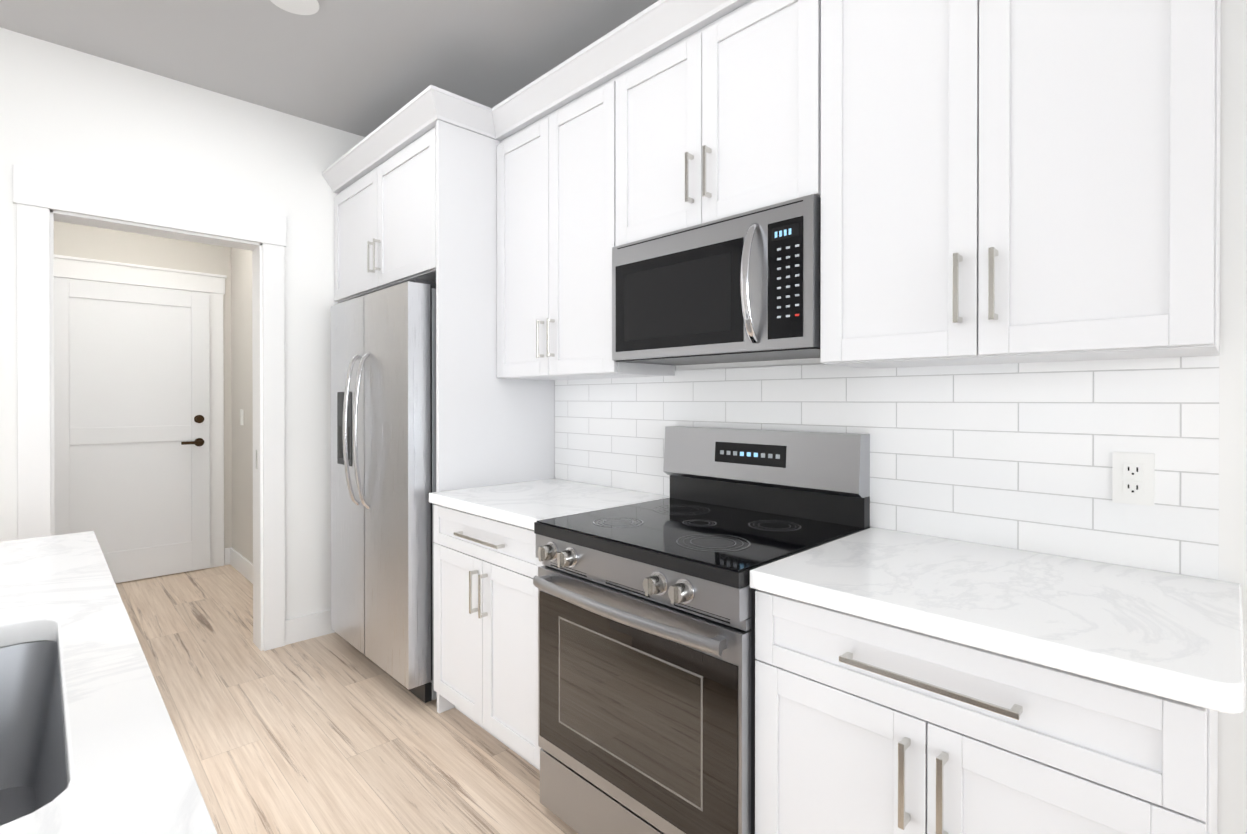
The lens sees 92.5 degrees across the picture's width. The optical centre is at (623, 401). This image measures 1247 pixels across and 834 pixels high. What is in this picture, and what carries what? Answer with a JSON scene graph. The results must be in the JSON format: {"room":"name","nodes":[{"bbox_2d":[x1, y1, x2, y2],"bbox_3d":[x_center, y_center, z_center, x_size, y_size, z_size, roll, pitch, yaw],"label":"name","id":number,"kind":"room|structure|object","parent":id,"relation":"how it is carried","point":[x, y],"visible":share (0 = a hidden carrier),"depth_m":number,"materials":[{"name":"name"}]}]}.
{"room":"kitchen","nodes":[
{"label":"kitchen","id":0,"kind":"room"},
{"bbox_2d":[54,221,231,548],"bbox_3d":[-3.541,-0.125,4.324,1.410,2.800,0.120,0,0,-44],"label":"wall","id":1,"kind":"structure","parent":0,"point":[83,241],"depth_m":4.43,"materials":[{"name":"grey paint"}]},
{"bbox_2d":[54,277,209,582],"bbox_3d":[-3.468,0.222,4.230,0.900,2.092,0.091,0,0,-44],"label":"hall door","id":2,"kind":"structure","parent":1,"relation":"in","point":[132,420],"depth_m":4.24,"materials":[{"name":"white paint"}]},
{"bbox_2d":[54,254,226,567],"bbox_3d":[-3.497,0.148,4.260,1.130,2.255,0.034,0,0,-44],"label":"door frame","id":3,"kind":"structure","parent":1,"relation":"attached to","point":[95,270],"depth_m":4.58,"materials":[{"name":"white paint"}]},
{"bbox_2d":[0,27,364,619],"bbox_3d":[-3.030,-0.115,2.027,5.050,2.800,0.140,0,0,-44],"label":"wall","id":4,"kind":"structure","parent":0,"point":[300,155],"depth_m":2.91,"materials":[{"name":"white paint"}]},
{"bbox_2d":[13,164,286,650],"bbox_3d":[-2.191,0.156,2.851,1.004,2.250,0.197,0,0,-44],"label":"door frame","id":5,"kind":"structure","parent":4,"relation":"attached to","point":[39,195],"depth_m":2.64,"materials":[{"name":"white paint"}]},
{"bbox_2d":[285,609,334,644],"bbox_3d":[-1.477,1.214,3.442,0.858,0.130,0.014,0,0,-44],"label":"baseboard","id":6,"kind":"structure","parent":4,"relation":"attached to","point":[306,627],"depth_m":3.21,"materials":[{"name":"white paint"}]},
{"bbox_2d":[231,248,252,562],"bbox_3d":[-2.384,-0.124,4.063,0.120,2.800,1.870,0,0,-44],"label":"wall","id":7,"kind":"structure","parent":0,"point":[242,399],"depth_m":4.44,"materials":[{"name":"grey paint"}]},
{"bbox_2d":[226,547,252,583],"bbox_3d":[-2.439,1.211,4.018,0.029,0.130,1.864,0,0,-44],"label":"baseboard","id":8,"kind":"structure","parent":7,"relation":"attached to","point":[239,562],"depth_m":4.45,"materials":[{"name":"white paint"}]},
{"bbox_2d":[240,409,243,424],"bbox_3d":[-2.835,0.115,4.434,0.008,0.116,0.072,0,0,-44],"label":"light switch","id":9,"kind":"object","parent":7,"relation":"attached to","point":[241,418],"visible":1,"depth_m":4.42,"materials":[{"name":"white plastic"}]},
{"bbox_2d":[0,0,658,136],"bbox_3d":[-1.320,-1.538,0.357,5.170,0.060,8.890,0,0,-44],"label":"ceiling","id":10,"kind":"structure","parent":0,"point":[364,68],"depth_m":2.52,"materials":[{"name":"grey paint"}]},
{"bbox_2d":[270,0,318,14],"bbox_3d":[-1.242,-1.513,2.244,0.176,0.006,0.176,0,0,-44],"label":"recessed light","id":11,"kind":"object","parent":10,"relation":"in","point":[304,7],"visible":1,"depth_m":2.28,"materials":[{"name":"white paint"}]},
{"bbox_2d":[115,565,577,833],"bbox_3d":[-1.320,1.317,0.369,5.170,0.050,8.890,0,0,-44],"label":"floor","id":12,"kind":"structure","parent":0,"point":[334,733],"depth_m":2.29,"materials":[{"name":"brown wood"}]},
{"bbox_2d":[0,531,216,833],"bbox_3d":[-0.737,0.630,0.195,1.065,1.326,3.290,0,0,-44],"label":"kitchen island","id":13,"kind":"object","parent":12,"relation":"on","point":[90,743],"visible":1,"depth_m":0.86,"materials":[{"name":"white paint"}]},
{"bbox_2d":[0,641,66,825],"bbox_3d":[-0.954,0.306,0.618,0.573,0.682,0.710,0,0,-44],"label":"sink","id":14,"kind":"object","parent":13,"relation":"in","point":[33,674],"depth_m":1.00,"materials":[{"name":"silver metal"}]},
{"bbox_2d":[331,279,436,702],"bbox_3d":[-0.982,0.386,2.975,0.748,1.790,0.910,0,0,-44],"label":"fridge","id":15,"kind":"object","parent":12,"relation":"on","point":[383,413],"visible":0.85,"depth_m":2.59,"materials":[{"name":"grey metal"}]},
{"bbox_2d":[433,504,542,770],"bbox_3d":[-0.299,0.846,2.372,0.661,0.875,0.760,0,0,-44],"label":"base cabinet","id":16,"kind":"object","parent":12,"relation":"on","point":[485,591],"visible":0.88,"depth_m":2.13,"materials":[{"name":"white paint"}]},
{"bbox_2d":[429,478,669,529],"bbox_3d":[-0.295,0.388,2.372,0.642,0.040,0.760,0,0,-44],"label":"countertop","id":17,"kind":"structure","parent":16,"relation":"on","point":[527,504],"depth_m":2.28,"materials":[{"name":"stone"}]},
{"bbox_2d":[436,120,554,712],"bbox_3d":[-0.551,0.062,2.669,0.602,2.440,0.022,0,0,-44],"label":"panel","id":18,"kind":"object","parent":12,"relation":"on","point":[492,429],"visible":0.56,"depth_m":2.56,"materials":[{"name":"white paint"}]},
{"bbox_2d":[533,426,869,833],"bbox_3d":[0.211,0.691,1.800,0.726,1.190,0.758,0,0,-44],"label":"range","id":19,"kind":"object","parent":12,"relation":"on","point":[646,667],"visible":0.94,"depth_m":1.63,"materials":[{"name":"grey metal"}]},
{"bbox_2d":[755,590,1217,833],"bbox_3d":[0.760,0.851,1.288,0.661,0.875,0.730,0,0,-44],"label":"base cabinet","id":20,"kind":"object","parent":12,"relation":"on","point":[865,726],"visible":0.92,"depth_m":1.05,"materials":[{"name":"white paint"}]},
{"bbox_2d":[750,527,1244,713],"bbox_3d":[0.775,0.393,1.277,0.642,0.040,0.763,0,0,-44],"label":"countertop","id":21,"kind":"structure","parent":20,"relation":"on","point":[1177,637],"depth_m":1.11,"materials":[{"name":"stone"}]},
{"bbox_2d":[675,0,1246,833],"bbox_3d":[1.181,-0.113,1.416,0.120,2.800,6.900,0,0,-44],"label":"wall","id":22,"kind":"structure","parent":0,"point":[1231,816],"depth_m":1.24,"materials":[{"name":"white paint"}]},
{"bbox_2d":[334,126,435,302],"bbox_3d":[-0.987,-0.857,3.086,0.636,0.605,1.190,0,0,-44],"label":"upper cabinet","id":23,"kind":"object","parent":22,"relation":"attached to","point":[384,224],"visible":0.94,"depth_m":2.80,"materials":[{"name":"white paint"}]},
{"bbox_2d":[322,0,750,192],"bbox_3d":[-0.222,-1.204,2.180,3.590,0.095,0.399,0,0,39],"label":"crown molding","id":24,"kind":"structure","parent":22,"relation":"attached to","point":[652,30],"depth_m":2.35,"materials":[{"name":"white paint"}]},
{"bbox_2d":[497,75,674,379],"bbox_3d":[-0.191,-0.629,2.470,0.361,1.055,0.760,0,0,-44],"label":"upper cabinet","id":25,"kind":"object","parent":22,"relation":"attached to","point":[556,206],"visible":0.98,"depth_m":2.32,"materials":[{"name":"white paint"}]},
{"bbox_2d":[616,0,820,245],"bbox_3d":[0.343,-0.846,1.922,0.361,0.616,0.768,0,0,-44],"label":"upper cabinet","id":26,"kind":"object","parent":22,"relation":"attached to","point":[719,118],"visible":0.77,"depth_m":1.77,"materials":[{"name":"white paint"}]},
{"bbox_2d":[612,194,820,364],"bbox_3d":[0.326,-0.338,1.907,0.409,0.397,0.756,0,0,-44],"label":"microwave","id":27,"kind":"object","parent":26,"relation":"attached to","point":[744,287],"visible":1,"depth_m":1.74,"materials":[{"name":"grey metal"}]},
{"bbox_2d":[555,346,1219,579],"bbox_3d":[0.462,0.126,2.062,0.008,0.492,2.258,0,0,-44],"label":"backsplash","id":28,"kind":"structure","parent":22,"relation":"attached to","point":[1018,456],"depth_m":1.56,"materials":[{"name":"tile"}]},
{"bbox_2d":[1112,452,1154,505],"bbox_3d":[1.149,0.173,1.347,0.008,0.116,0.072,0,0,-44],"label":"outlet","id":29,"kind":"object","parent":28,"relation":"attached to","point":[1133,480],"visible":1,"depth_m":1.34,"materials":[{"name":"white plastic"}]},
{"bbox_2d":[820,0,1220,368],"bbox_3d":[0.867,-0.625,1.387,0.361,1.055,0.730,0,0,-44],"label":"upper cabinet","id":30,"kind":"object","parent":22,"relation":"attached to","point":[1016,181],"visible":1,"depth_m":1.24,"materials":[{"name":"white paint"}]}
]}

